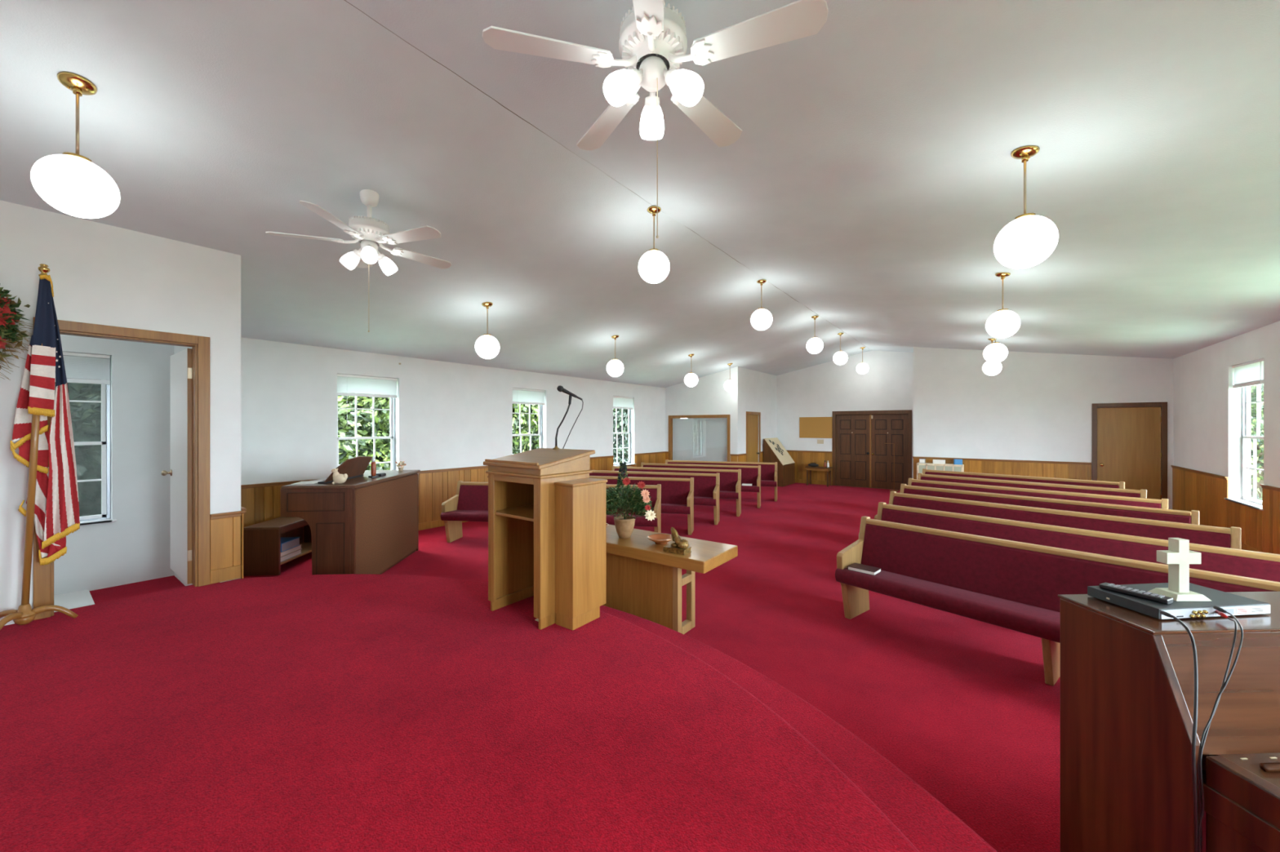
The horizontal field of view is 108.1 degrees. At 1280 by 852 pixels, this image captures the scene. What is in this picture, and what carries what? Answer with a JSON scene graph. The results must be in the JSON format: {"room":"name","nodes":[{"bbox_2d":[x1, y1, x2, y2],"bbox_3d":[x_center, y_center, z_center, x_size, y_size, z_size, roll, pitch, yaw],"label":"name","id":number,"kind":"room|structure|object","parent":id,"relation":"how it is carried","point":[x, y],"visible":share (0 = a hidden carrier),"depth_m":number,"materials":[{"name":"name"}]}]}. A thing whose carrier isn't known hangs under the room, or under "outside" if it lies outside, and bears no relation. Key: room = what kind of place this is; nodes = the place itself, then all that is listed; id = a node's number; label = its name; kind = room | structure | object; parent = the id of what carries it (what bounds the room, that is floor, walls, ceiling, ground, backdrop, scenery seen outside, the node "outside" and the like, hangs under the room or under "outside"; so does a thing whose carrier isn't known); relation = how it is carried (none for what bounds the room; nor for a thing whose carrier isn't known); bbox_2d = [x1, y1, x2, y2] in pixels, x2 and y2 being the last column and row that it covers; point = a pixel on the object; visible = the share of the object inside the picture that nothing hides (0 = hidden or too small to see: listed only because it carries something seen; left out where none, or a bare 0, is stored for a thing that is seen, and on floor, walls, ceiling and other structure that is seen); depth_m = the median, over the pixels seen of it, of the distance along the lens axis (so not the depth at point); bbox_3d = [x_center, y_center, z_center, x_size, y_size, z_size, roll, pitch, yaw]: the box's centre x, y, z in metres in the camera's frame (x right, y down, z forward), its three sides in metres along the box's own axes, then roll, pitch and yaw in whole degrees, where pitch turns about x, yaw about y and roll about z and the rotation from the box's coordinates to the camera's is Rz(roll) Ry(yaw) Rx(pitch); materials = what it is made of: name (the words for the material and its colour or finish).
{"room":"house of worship","nodes":[
{"label":"house of worship","id":0,"kind":"room"},
{"bbox_2d":[0,200,240,626],"bbox_3d":[-5.216,0.082,3.627,2.100,3.236,2.787,0,0,37],"label":"wall","id":1,"kind":"structure","parent":0,"point":[100,273],"depth_m":3.51,"materials":[{"name":"paint"}]},
{"bbox_2d":[0,287,33,380],"bbox_3d":[-4.357,-0.670,2.863,0.171,0.847,0.849,0,0,37],"label":"floral wreath","id":2,"kind":"object","parent":1,"relation":"attached to","point":[8,316],"visible":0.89,"depth_m":3.08,"materials":[{"name":"green plant"}]},
{"bbox_2d":[33,316,209,620],"bbox_3d":[-4.276,0.295,3.837,0.878,2.101,0.913,0,0,37],"label":"door","id":3,"kind":"structure","parent":1,"relation":"in","point":[189,472],"depth_m":3.92,"materials":[{"name":"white wood"}]},
{"bbox_2d":[209,511,246,584],"bbox_3d":[-3.582,1.049,4.037,0.032,0.594,0.237,0,0,37],"label":"panelling","id":4,"kind":"object","parent":1,"relation":"attached to","point":[225,565],"visible":1,"depth_m":4.02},
{"bbox_2d":[240,506,246,578],"bbox_3d":[-4.362,1.216,4.749,2.130,0.968,0.032,0,0,37],"label":"panelling","id":5,"kind":"object","parent":1,"relation":"attached to","point":[242,508],"visible":0.09,"depth_m":4.11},
{"bbox_2d":[53,334,694,595],"bbox_3d":[-2.311,0.285,9.452,0.200,2.830,16.000,0,0,37],"label":"wall","id":6,"kind":"structure","parent":0,"point":[448,415],"depth_m":6.20,"materials":[{"name":"paint"}]},
{"bbox_2d":[54,355,116,525],"bbox_3d":[-5.894,0.131,4.596,0.215,1.758,0.930,0,0,37],"label":"window","id":7,"kind":"structure","parent":6,"relation":"in","point":[89,403],"depth_m":4.88,"materials":[{"name":"wood"}]},
{"bbox_2d":[54,351,110,384],"bbox_3d":[-5.874,-0.368,4.581,0.046,0.757,0.846,0,0,37],"label":"window blind","id":8,"kind":"object","parent":7,"relation":"attached to","point":[79,367],"visible":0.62,"depth_m":4.79,"materials":[{"name":"white fabric"}]},
{"bbox_2d":[337,376,395,470],"bbox_3d":[-4.108,0.131,6.994,0.215,1.758,0.930,0,0,37],"label":"window","id":9,"kind":"structure","parent":6,"relation":"in","point":[392,401],"depth_m":7.14,"materials":[{"name":"wood"}]},
{"bbox_2d":[337,373,397,398],"bbox_3d":[-4.088,-0.368,6.979,0.046,0.757,0.846,0,0,37],"label":"window blind","id":10,"kind":"object","parent":9,"relation":"attached to","point":[357,386],"visible":1,"depth_m":6.96,"materials":[{"name":"white fabric"}]},
{"bbox_2d":[240,451,665,542],"bbox_3d":[-2.237,1.216,9.358,0.032,0.968,9.963,0,0,37],"label":"panelling","id":11,"kind":"object","parent":6,"relation":"attached to","point":[262,501],"visible":0.25,"depth_m":7.70,"materials":[{"name":"wood"}]},
{"bbox_2d":[512,390,542,453],"bbox_3d":[-2.286,0.131,9.440,0.215,1.758,0.930,0,0,37],"label":"window","id":12,"kind":"structure","parent":6,"relation":"in","point":[540,413],"depth_m":9.59,"materials":[{"name":"wood"}]},
{"bbox_2d":[512,387,544,404],"bbox_3d":[-2.266,-0.368,9.425,0.046,0.757,0.846,0,0,37],"label":"window blind","id":13,"kind":"object","parent":12,"relation":"attached to","point":[528,397],"visible":1,"depth_m":9.42,"materials":[{"name":"white fabric"}]},
{"bbox_2d":[613,397,635,466],"bbox_3d":[-0.464,0.131,11.886,0.215,1.758,0.930,0,0,37],"label":"window","id":14,"kind":"structure","parent":6,"relation":"in","point":[628,463],"depth_m":12.05,"materials":[{"name":"wood"}]},
{"bbox_2d":[613,395,633,426],"bbox_3d":[-0.444,-0.368,11.871,0.046,0.757,0.846,0,0,37],"label":"window blind","id":15,"kind":"object","parent":14,"relation":"attached to","point":[622,402],"visible":0.97,"depth_m":11.85,"materials":[{"name":"white fabric"}]},
{"bbox_2d":[88,482,1060,851],"bbox_3d":[1.859,1.750,6.346,10.600,0.100,16.000,0,0,37],"label":"floor","id":16,"kind":"structure","parent":0,"point":[965,708],"depth_m":3.53,"materials":[{"name":"red carpet"}]},
{"bbox_2d":[53,590,94,612],"bbox_3d":[-5.626,1.688,4.265,0.720,0.024,0.760,0,0,37],"label":"mat","id":17,"kind":"object","parent":16,"relation":"on","point":[77,599],"visible":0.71,"depth_m":4.46,"materials":[{"name":"white fabric"}]},
{"bbox_2d":[243,516,311,576],"bbox_3d":[-4.340,1.425,5.789,0.400,0.550,1.070,0,0,-4],"label":"bench","id":18,"kind":"object","parent":16,"relation":"on","point":[262,540],"visible":0.53,"depth_m":5.27,"materials":[{"name":"brown wood"}]},
{"bbox_2d":[280,548,302,562],"bbox_3d":[-4.299,1.544,5.516,0.280,0.060,0.400,0,0,-4],"label":"book","id":19,"kind":"object","parent":18,"relation":"on","point":[293,554],"visible":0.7,"depth_m":5.54,"materials":[{"name":"grey paper"}]},
{"bbox_2d":[280,544,302,556],"bbox_3d":[-4.299,1.489,5.526,0.280,0.050,0.380,0,0,-4],"label":"book","id":20,"kind":"object","parent":19,"relation":"on","point":[298,548],"visible":0.36,"depth_m":5.54,"materials":[{"name":"beige paper"}]},
{"bbox_2d":[280,537,300,552],"bbox_3d":[-4.299,1.413,5.521,0.280,0.100,0.330,0,0,-4],"label":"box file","id":21,"kind":"object","parent":20,"relation":"on","point":[286,543],"visible":0.41,"depth_m":5.55,"materials":[{"name":"blue"}]},
{"bbox_2d":[280,542,311,564],"bbox_3d":[-4.340,1.587,5.789,0.340,0.025,0.990,0,0,-4],"label":"shelf","id":22,"kind":"object","parent":18,"relation":"attached to","point":[306,548],"depth_m":5.87,"materials":[{"name":"brown wood"}]},
{"bbox_2d":[280,470,420,574],"bbox_3d":[-3.308,1.150,5.498,0.725,1.100,1.680,0,0,-4],"label":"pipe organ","id":23,"kind":"object","parent":16,"relation":"on","point":[364,525],"visible":0.86,"depth_m":4.87,"materials":[{"name":"wood"}]},
{"bbox_2d":[331,468,347,484],"bbox_3d":[-3.115,0.521,4.811,0.159,0.162,0.081,0,0,-4],"label":"ceramic figurine","id":24,"kind":"object","parent":23,"relation":"on","point":[338,478],"visible":1,"depth_m":4.79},
{"bbox_2d":[317,456,372,484],"bbox_3d":[-3.291,0.473,5.218,0.165,0.254,0.838,0,0,-4],"label":"music stand","id":25,"kind":"object","parent":23,"relation":"on","point":[355,467],"visible":0.91,"depth_m":5.26,"materials":[{"name":"brown wood"}]},
{"bbox_2d":[368,454,378,478],"bbox_3d":[-3.104,0.465,5.410,0.090,0.270,0.080,0,0,37],"label":"candle lamp","id":26,"kind":"object","parent":23,"relation":"on","point":[373,465],"visible":1,"depth_m":5.39,"materials":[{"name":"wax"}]},
{"bbox_2d":[440,480,661,542],"bbox_3d":[-1.266,1.269,6.645,3.100,0.862,0.541,0,0,8],"label":"pew","id":27,"kind":"object","parent":16,"relation":"on","point":[470,502],"visible":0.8,"depth_m":6.72,"materials":[{"name":"red fabric"}]},
{"bbox_2d":[589,475,693,535],"bbox_3d":[-0.476,1.269,7.605,2.660,0.862,0.541,0,0,13],"label":"pew","id":28,"kind":"object","parent":16,"relation":"on","point":[677,494],"visible":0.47,"depth_m":7.50,"materials":[{"name":"red fabric"}]},
{"bbox_2d":[589,470,719,524],"bbox_3d":[0.075,1.269,8.417,2.660,0.862,0.541,0,0,16],"label":"pew","id":29,"kind":"object","parent":16,"relation":"on","point":[706,486],"visible":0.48,"depth_m":8.26,"materials":[{"name":"red fabric"}]},
{"bbox_2d":[602,524,737,634],"bbox_3d":[-0.124,1.350,4.220,1.920,0.700,0.580,0,0,37],"label":"table","id":30,"kind":"object","parent":16,"relation":"on","point":[645,581],"visible":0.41,"depth_m":3.87,"materials":[{"name":"brown wood"}]},
{"bbox_2d":[606,462,656,538],"bbox_3d":[-0.135,0.661,4.161,0.523,0.678,0.534,0,0,-5],"label":"potted flowers","id":31,"kind":"object","parent":30,"relation":"on","point":[637,500],"visible":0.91,"depth_m":4.08,"materials":[{"name":"green plant"}]},
{"bbox_2d":[646,533,671,544],"bbox_3d":[0.179,0.972,3.957,0.242,0.057,0.242,0,0,37],"label":"shallow bowl","id":32,"kind":"object","parent":30,"relation":"on","point":[659,539],"visible":0.87,"depth_m":4.00,"materials":[{"name":"brown ceramic"}]},
{"bbox_2d":[662,527,691,555],"bbox_3d":[0.296,0.905,3.687,0.190,0.191,0.127,0,0,34],"label":"figurine","id":33,"kind":"object","parent":30,"relation":"on","point":[681,547],"visible":1,"depth_m":3.65,"materials":[{"name":"brown metal"}]},
{"bbox_2d":[612,466,741,516],"bbox_3d":[0.623,1.269,9.182,2.660,0.862,0.541,0,0,18],"label":"pew","id":34,"kind":"object","parent":16,"relation":"on","point":[730,485],"visible":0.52,"depth_m":8.99,"materials":[{"name":"red fabric"}]},
{"bbox_2d":[640,462,760,508],"bbox_3d":[1.235,1.269,10.062,2.660,0.862,0.541,0,0,17],"label":"pew","id":35,"kind":"object","parent":16,"relation":"on","point":[749,474],"visible":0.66,"depth_m":9.90,"materials":[{"name":"red fabric"}]},
{"bbox_2d":[665,459,777,501],"bbox_3d":[1.845,1.269,10.935,2.660,0.862,0.541,0,0,17],"label":"pew","id":36,"kind":"object","parent":16,"relation":"on","point":[768,470],"visible":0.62,"depth_m":10.77,"materials":[{"name":"red fabric"}]},
{"bbox_2d":[763,437,795,486],"bbox_3d":[4.068,1.028,13.529,0.582,1.345,1.010,0,0,37],"label":"display rack","id":37,"kind":"object","parent":16,"relation":"on","point":[774,451],"visible":0.82,"depth_m":13.26,"materials":[{"name":"beige"}]},
{"bbox_2d":[600,605,996,851],"bbox_3d":[-1.139,1.611,1.718,6.960,0.177,4.595,0,0,37],"label":"step","id":38,"kind":"structure","parent":16,"relation":"on","point":[926,823],"depth_m":2.11,"materials":[{"name":"red carpet"}]},
{"bbox_2d":[0,573,919,851],"bbox_3d":[-1.440,1.435,1.674,6.530,0.177,4.165,0,0,37],"label":"stage platform","id":39,"kind":"object","parent":38,"relation":"on","point":[353,713],"visible":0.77,"depth_m":2.02,"materials":[{"name":"red carpet"}]},
{"bbox_2d":[0,263,78,630],"bbox_3d":[-4.062,0.121,3.096,0.342,2.439,0.400,0,0,37],"label":"flag stand","id":40,"kind":"object","parent":39,"relation":"on","point":[24,615],"visible":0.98,"depth_m":3.09,"materials":[{"name":"brown wood"}]},
{"bbox_2d":[10,274,79,565],"bbox_3d":[-4.036,-0.031,3.155,0.099,1.955,0.286,0,0,29],"label":"flag","id":41,"kind":"object","parent":40,"relation":"hanging from","point":[56,511],"visible":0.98,"depth_m":3.16,"materials":[{"name":"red fabric"}]},
{"bbox_2d":[483,448,607,631],"bbox_3d":[-0.735,0.762,3.405,0.926,1.167,0.544,0,0,37],"label":"lectern","id":42,"kind":"object","parent":39,"relation":"on","point":[547,517],"visible":1,"depth_m":3.20,"materials":[{"name":"brown wood"}]},
{"bbox_2d":[495,504,533,521],"bbox_3d":[-0.743,0.631,3.396,0.522,0.020,0.436,0,0,37],"label":"shelf","id":43,"kind":"object","parent":42,"relation":"attached to","point":[522,512],"depth_m":3.35,"materials":[{"name":"brown wood"}]},
{"bbox_2d":[552,385,583,449],"bbox_3d":[-0.570,-0.066,3.679,0.243,0.509,0.056,0,0,-6],"label":"gooseneck microphone","id":44,"kind":"object","parent":42,"relation":"on","point":[560,388],"visible":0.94,"depth_m":3.66,"materials":[{"name":"black metal"}]},
{"bbox_2d":[804,466,832,486],"bbox_3d":[5.124,1.435,13.291,0.660,0.530,0.380,0,0,37],"label":"side table","id":45,"kind":"object","parent":16,"relation":"on","point":[808,468],"visible":0.98,"depth_m":13.22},
{"bbox_2d":[916,462,964,479],"bbox_3d":[6.905,1.285,10.685,0.900,0.830,0.252,0,0,37],"label":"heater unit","id":46,"kind":"object","parent":16,"relation":"on","point":[947,467],"visible":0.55,"depth_m":10.60,"materials":[{"name":"beige metal"}]},
{"bbox_2d":[917,463,962,475],"bbox_3d":[6.833,1.010,10.589,0.864,0.260,0.012,0,0,37],"label":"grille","id":47,"kind":"object","parent":46,"relation":"attached to","point":[956,468],"depth_m":10.59,"materials":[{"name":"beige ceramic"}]},
{"bbox_2d":[922,468,1124,488],"bbox_3d":[6.254,1.269,7.919,0.541,0.862,2.760,0,0,-38],"label":"pew","id":48,"kind":"object","parent":16,"relation":"on","point":[1121,485],"visible":0.24,"depth_m":7.80,"materials":[{"name":"wood"}]},
{"bbox_2d":[917,473,1146,498],"bbox_3d":[5.646,1.269,7.061,0.541,0.862,2.760,0,0,-38],"label":"pew","id":49,"kind":"object","parent":16,"relation":"on","point":[1037,486],"visible":0.28,"depth_m":6.93,"materials":[{"name":"red fabric"}]},
{"bbox_2d":[907,478,1168,509],"bbox_3d":[5.022,1.269,6.257,0.541,0.862,2.760,0,0,-39],"label":"pew","id":50,"kind":"object","parent":16,"relation":"on","point":[1163,504],"visible":0.27,"depth_m":6.09,"materials":[{"name":"red fabric"}]},
{"bbox_2d":[899,484,1199,524],"bbox_3d":[4.481,1.269,5.513,0.541,0.862,2.760,0,0,-39],"label":"pew","id":51,"kind":"object","parent":16,"relation":"on","point":[1143,513],"visible":0.27,"depth_m":5.31,"materials":[{"name":"red fabric"}]},
{"bbox_2d":[835,516,1279,686],"bbox_3d":[2.744,1.269,3.090,0.541,0.862,2.760,0,0,-38],"label":"pew","id":52,"kind":"object","parent":16,"relation":"on","point":[1013,585],"visible":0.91,"depth_m":3.38,"materials":[{"name":"red fabric"}]},
{"bbox_2d":[847,563,881,576],"bbox_3d":[1.904,1.214,3.939,0.150,0.030,0.220,0,0,-43],"label":"hymnal","id":53,"kind":"object","parent":52,"relation":"on","point":[857,567],"visible":1,"depth_m":3.91,"materials":[{"name":"red"}]},
{"bbox_2d":[874,491,1241,549],"bbox_3d":[3.915,1.269,4.762,0.541,0.862,2.760,0,0,-38],"label":"pew","id":54,"kind":"object","parent":16,"relation":"on","point":[1230,538],"visible":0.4,"depth_m":4.52,"materials":[{"name":"red fabric"}]},
{"bbox_2d":[858,502,1279,582],"bbox_3d":[3.309,1.269,3.890,0.541,0.862,2.760,0,0,-38],"label":"pew","id":55,"kind":"object","parent":16,"relation":"on","point":[1239,562],"visible":0.35,"depth_m":3.77,"materials":[{"name":"red fabric"}]},
{"bbox_2d":[1057,591,1279,851],"bbox_3d":[2.314,1.170,1.460,1.432,1.060,0.664,0,0,-2],"label":"upright piano","id":56,"kind":"object","parent":16,"relation":"on","point":[1127,675],"visible":0.97,"depth_m":1.46,"materials":[{"name":"brown wood"}]},
{"bbox_2d":[1087,582,1270,619],"bbox_3d":[1.908,0.621,1.652,0.431,0.038,0.234,0,0,-6],"label":"dvd player","id":57,"kind":"object","parent":56,"relation":"on","point":[1235,605],"visible":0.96,"depth_m":1.58},
{"bbox_2d":[1099,582,1173,604],"bbox_3d":[1.754,0.592,1.645,0.048,0.020,0.175,0,0,-24],"label":"remote control","id":58,"kind":"object","parent":57,"relation":"on","point":[1148,596],"visible":1,"depth_m":1.63,"materials":[{"name":"black plastic"}]},
{"bbox_2d":[1160,610,1198,851],"bbox_3d":[1.642,0.980,1.397,0.042,0.765,0.233,0,0,33],"label":"power cord","id":59,"kind":"object","parent":57,"relation":"hanging from","point":[1166,614],"visible":1,"depth_m":1.32,"materials":[{"name":"black plastic"}]},
{"bbox_2d":[1148,537,1212,601],"bbox_3d":[1.905,0.500,1.640,0.123,0.203,0.091,0,0,0],"label":"cross","id":60,"kind":"object","parent":57,"relation":"on","point":[1178,557],"visible":0.99,"depth_m":1.62,"materials":[{"name":"beige wood"}]},
{"bbox_2d":[1197,610,1236,851],"bbox_3d":[1.763,0.967,1.409,0.414,0.719,0.054,0,0,-35],"label":"cable","id":61,"kind":"object","parent":57,"relation":"hanging from","point":[1217,612],"visible":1,"depth_m":1.33,"materials":[{"name":"black plastic"}]},
{"bbox_2d":[1197,605,1243,851],"bbox_3d":[1.760,0.959,1.399,0.420,0.724,0.068,0,0,-35],"label":"cable","id":62,"kind":"object","parent":57,"relation":"hanging from","point":[1217,608],"visible":1,"depth_m":1.33,"materials":[{"name":"black plastic"}]},
{"bbox_2d":[0,0,1279,387],"bbox_3d":[1.929,-1.596,6.356,11.700,1.269,16.300,0,0,37],"label":"ceiling","id":63,"kind":"structure","parent":0,"point":[871,178],"depth_m":3.17,"materials":[{"name":"paint"}]},
{"bbox_2d":[30,71,119,218],"bbox_3d":[-2.958,-1.462,2.440,0.300,0.712,0.300,0,0,37],"label":"pendant light","id":64,"kind":"object","parent":63,"relation":"hanging from","point":[70,183],"visible":1,"depth_m":2.38,"materials":[{"name":"white glass"}]},
{"bbox_2d":[265,189,451,332],"bbox_3d":[-2.074,-1.271,3.655,1.291,1.088,1.238,0,0,37],"label":"ceiling fan","id":65,"kind":"object","parent":63,"relation":"hanging from","point":[371,233],"visible":1,"depth_m":3.55,"materials":[{"name":"white plastic"}]},
{"bbox_2d":[475,302,499,359],"bbox_3d":[-1.944,-1.212,5.912,0.300,0.712,0.300,0,0,37],"label":"pendant light","id":66,"kind":"object","parent":63,"relation":"hanging from","point":[487,347],"visible":1,"depth_m":5.82,"materials":[{"name":"white glass"}]},
{"bbox_2d":[606,335,623,377],"bbox_3d":[-0.429,-1.204,8.013,0.300,0.712,0.300,0,0,37],"label":"pendant light","id":67,"kind":"object","parent":63,"relation":"hanging from","point":[615,367],"visible":1,"depth_m":7.92,"materials":[{"name":"white glass"}]},
{"bbox_2d":[638,205,669,283],"bbox_3d":[0.133,-1.713,4.415,0.300,0.699,0.300,0,0,37],"label":"pendant light","id":68,"kind":"object","parent":63,"relation":"hanging from","point":[654,264],"visible":0.94,"depth_m":4.32,"materials":[{"name":"white glass"}]},
{"bbox_2d":[482,0,828,238],"bbox_3d":[0.089,-1.317,1.952,1.288,1.100,1.255,0,0,37],"label":"ceiling fan","id":69,"kind":"object","parent":63,"relation":"hanging from","point":[653,41],"visible":1,"depth_m":1.83,"materials":[{"name":"white plastic"}]},
{"bbox_2d":[684,354,697,386],"bbox_3d":[1.113,-1.204,10.082,0.300,0.712,0.300,0,0,37],"label":"globe","id":70,"kind":"object","parent":63,"relation":"hanging from","point":[691,380],"visible":1,"depth_m":9.99,"materials":[{"name":"white glass"}]},
{"bbox_2d":[724,363,736,391],"bbox_3d":[2.246,-1.208,11.569,0.300,0.712,0.300,0,0,37],"label":"globe","id":71,"kind":"object","parent":63,"relation":"hanging from","point":[730,385],"visible":1,"depth_m":11.48,"materials":[{"name":"white glass"}]},
{"bbox_2d":[751,279,772,330],"bbox_3d":[1.724,-1.709,6.584,0.300,0.699,0.300,0,0,37],"label":"pendant light","id":72,"kind":"object","parent":63,"relation":"hanging from","point":[762,318],"visible":1,"depth_m":6.49,"materials":[{"name":"white glass"}]},
{"bbox_2d":[806,315,823,354],"bbox_3d":[3.279,-1.705,8.705,0.300,0.699,0.300,0,0,37],"label":"globe","id":73,"kind":"object","parent":63,"relation":"hanging from","point":[815,345],"visible":1,"depth_m":8.61,"materials":[{"name":"white glass"}]},
{"bbox_2d":[833,333,848,364],"bbox_3d":[4.442,-1.703,10.283,0.300,0.699,0.300,0,0,37],"label":"globe","id":74,"kind":"object","parent":63,"relation":"hanging from","point":[840,357],"visible":1,"depth_m":10.19,"materials":[{"name":"white glass"}]},
{"bbox_2d":[856,346,868,374],"bbox_3d":[5.816,-1.703,12.127,0.300,0.699,0.300,0,0,37],"label":"globe","id":75,"kind":"object","parent":63,"relation":"hanging from","point":[862,368],"visible":1,"depth_m":12.04,"materials":[{"name":"white glass"}]},
{"bbox_2d":[982,338,1001,375],"bbox_3d":[6.741,-1.321,8.882,0.300,0.709,0.300,0,0,37],"label":"globe","id":76,"kind":"object","parent":63,"relation":"hanging from","point":[988,368],"visible":0.78,"depth_m":8.80,"materials":[{"name":"white glass"}]},
{"bbox_2d":[982,337,1008,363],"bbox_3d":[5.425,-1.318,7.082,0.300,0.709,0.300,0,0,37],"label":"globe","id":77,"kind":"object","parent":63,"relation":"hanging from","point":[995,353],"visible":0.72,"depth_m":6.99,"materials":[{"name":"white glass"}]},
{"bbox_2d":[985,272,1020,338],"bbox_3d":[3.955,-1.314,5.059,0.300,0.709,0.300,0,0,37],"label":"globe","id":78,"kind":"object","parent":63,"relation":"hanging from","point":[1003,323],"visible":1,"depth_m":4.98,"materials":[{"name":"white glass"}]},
{"bbox_2d":[993,145,1058,269],"bbox_3d":[2.315,-1.308,2.790,0.300,0.709,0.300,0,0,37],"label":"pendant light","id":79,"kind":"object","parent":63,"relation":"hanging from","point":[1029,239],"visible":1,"depth_m":2.71,"materials":[{"name":"white glass"}]},
{"bbox_2d":[662,543,691,555],"bbox_3d":[0.297,0.980,3.688,0.190,0.040,0.124,0,0,34],"label":"book","id":80,"kind":"object","parent":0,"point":[672,548],"depth_m":3.64,"materials":[{"name":"paper"}]},
{"bbox_2d":[665,368,733,462],"bbox_3d":[1.616,0.074,12.774,2.130,3.252,0.120,0,0,37],"label":"wall","id":81,"kind":"structure","parent":0,"point":[709,396],"depth_m":12.62,"materials":[{"name":"paint"}]},
{"bbox_2d":[668,414,729,462],"bbox_3d":[1.621,0.420,12.757,1.920,1.440,0.138,0,0,37],"label":"window","id":82,"kind":"structure","parent":81,"relation":"in","point":[670,417],"depth_m":12.89,"materials":[{"name":"brown wood"}]},
{"bbox_2d":[672,417,727,462],"bbox_3d":[1.637,0.415,12.796,1.761,1.260,0.040,0,0,37],"label":"vertical blind","id":83,"kind":"object","parent":82,"relation":"attached to","point":[696,439],"visible":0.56,"depth_m":12.76,"materials":[{"name":"white"}]},
{"bbox_2d":[733,366,776,462],"bbox_3d":[3.318,0.067,13.177,0.120,3.265,2.800,0,0,37],"label":"wall","id":84,"kind":"structure","parent":0,"point":[755,391],"depth_m":12.81,"materials":[{"name":"paint"}]},
{"bbox_2d":[746,411,760,462],"bbox_3d":[3.115,0.655,12.830,0.108,2.090,0.970,0,0,37],"label":"door","id":85,"kind":"structure","parent":84,"relation":"in","point":[752,418],"depth_m":12.89,"materials":[{"name":"brown"}]},
{"bbox_2d":[776,350,913,478],"bbox_3d":[5.755,-0.200,13.201,4.000,3.800,0.150,0,0,37],"label":"wall","id":86,"kind":"structure","parent":0,"point":[820,390],"depth_m":13.16,"materials":[{"name":"paint"}]},
{"bbox_2d":[786,450,832,485],"bbox_3d":[4.851,1.216,13.761,1.640,0.968,0.032,0,0,37],"label":"panelling","id":87,"kind":"object","parent":86,"relation":"attached to","point":[802,459],"visible":0.62,"depth_m":13.64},
{"bbox_2d":[799,417,831,438],"bbox_3d":[5.130,0.045,13.559,0.930,0.610,0.020,0,0,37],"label":"cork board","id":88,"kind":"object","parent":86,"relation":"attached to","point":[809,427],"visible":1,"depth_m":13.55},
{"bbox_2d":[831,409,911,490],"bbox_3d":[6.337,0.640,12.743,1.980,2.120,0.186,0,0,37],"label":"door","id":89,"kind":"structure","parent":86,"relation":"in","point":[861,457],"depth_m":12.71,"materials":[{"name":"brown"}]},
{"bbox_2d":[913,346,1173,509],"bbox_3d":[8.570,-0.114,10.325,4.190,3.628,1.100,0,0,37],"label":"wall","id":90,"kind":"structure","parent":0,"point":[1038,407],"depth_m":9.91,"materials":[{"name":"paint"}]},
{"bbox_2d":[912,456,1091,480],"bbox_3d":[7.783,1.216,10.206,3.110,0.968,0.032,0,0,37],"label":"panelling","id":91,"kind":"object","parent":90,"relation":"attached to","point":[1055,469],"visible":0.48,"depth_m":9.90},
{"bbox_2d":[1092,402,1167,499],"bbox_3d":[9.446,0.625,8.974,1.020,2.150,0.108,0,0,37],"label":"door","id":92,"kind":"structure","parent":90,"relation":"in","point":[1126,437],"depth_m":8.96,"materials":[{"name":"brown wood"}]},
{"bbox_2d":[1155,320,1279,499],"bbox_3d":[6.029,0.210,3.240,0.200,2.980,16.000,0,0,37],"label":"wall","id":93,"kind":"structure","parent":0,"point":[1207,409],"depth_m":6.84,"materials":[{"name":"paint"}]},
{"bbox_2d":[1170,465,1279,554],"bbox_3d":[5.593,1.216,2.848,0.032,0.968,14.450,0,0,37],"label":"panelling","id":94,"kind":"object","parent":93,"relation":"attached to","point":[1203,492],"visible":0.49,"depth_m":6.70,"materials":[{"name":"wood"}]},
{"bbox_2d":[1223,384,1263,511],"bbox_3d":[8.203,0.101,6.204,0.215,1.918,1.110,0,0,37],"label":"window","id":95,"kind":"structure","parent":93,"relation":"in","point":[1246,500],"depth_m":6.52,"materials":[{"name":"wood"}]},
{"bbox_2d":[1232,358,1263,418],"bbox_3d":[8.182,-0.473,6.219,0.046,0.767,1.026,0,0,37],"label":"window blind","id":96,"kind":"object","parent":95,"relation":"attached to","point":[1251,373],"visible":0.67,"depth_m":6.23,"materials":[{"name":"white fabric"}]},
{"label":"outside","id":97,"kind":"structure","parent":0,"visible":0},
{"bbox_3d":[0.000,2.100,0.000,120.000,0.100,120.000,0,0,37],"label":"ground","id":98,"kind":"structure","parent":97,"visible":0},
{"bbox_2d":[337,392,391,470],"bbox_3d":[-6.833,-0.472,11.544,4.814,5.824,4.737,0,0,41],"label":"tree","id":99,"kind":"object","parent":98,"relation":"on","point":[346,420],"visible":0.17,"depth_m":10.73,"materials":[{"name":"green plant"}]},
{"bbox_2d":[512,401,615,454],"bbox_3d":[-3.708,-0.292,15.713,4.763,6.163,5.006,0,0,32],"label":"tree","id":100,"kind":"object","parent":98,"relation":"on","point":[524,407],"visible":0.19,"depth_m":14.30,"materials":[{"name":"green plant"}]},
{"bbox_2d":[613,406,628,463],"bbox_3d":[-0.593,-0.415,19.963,5.144,6.018,4.839,0,0,37],"label":"tree","id":101,"kind":"object","parent":98,"relation":"on","point":[619,411],"visible":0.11,"depth_m":18.71,"materials":[{"name":"green plant"}]},
{"bbox_2d":[1250,384,1263,500],"bbox_3d":[17.814,-0.786,13.457,5.868,6.633,5.665,0,0,26],"label":"tree","id":102,"kind":"object","parent":98,"relation":"on","point":[1260,442],"visible":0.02,"depth_m":12.67,"materials":[{"name":"green plant"}]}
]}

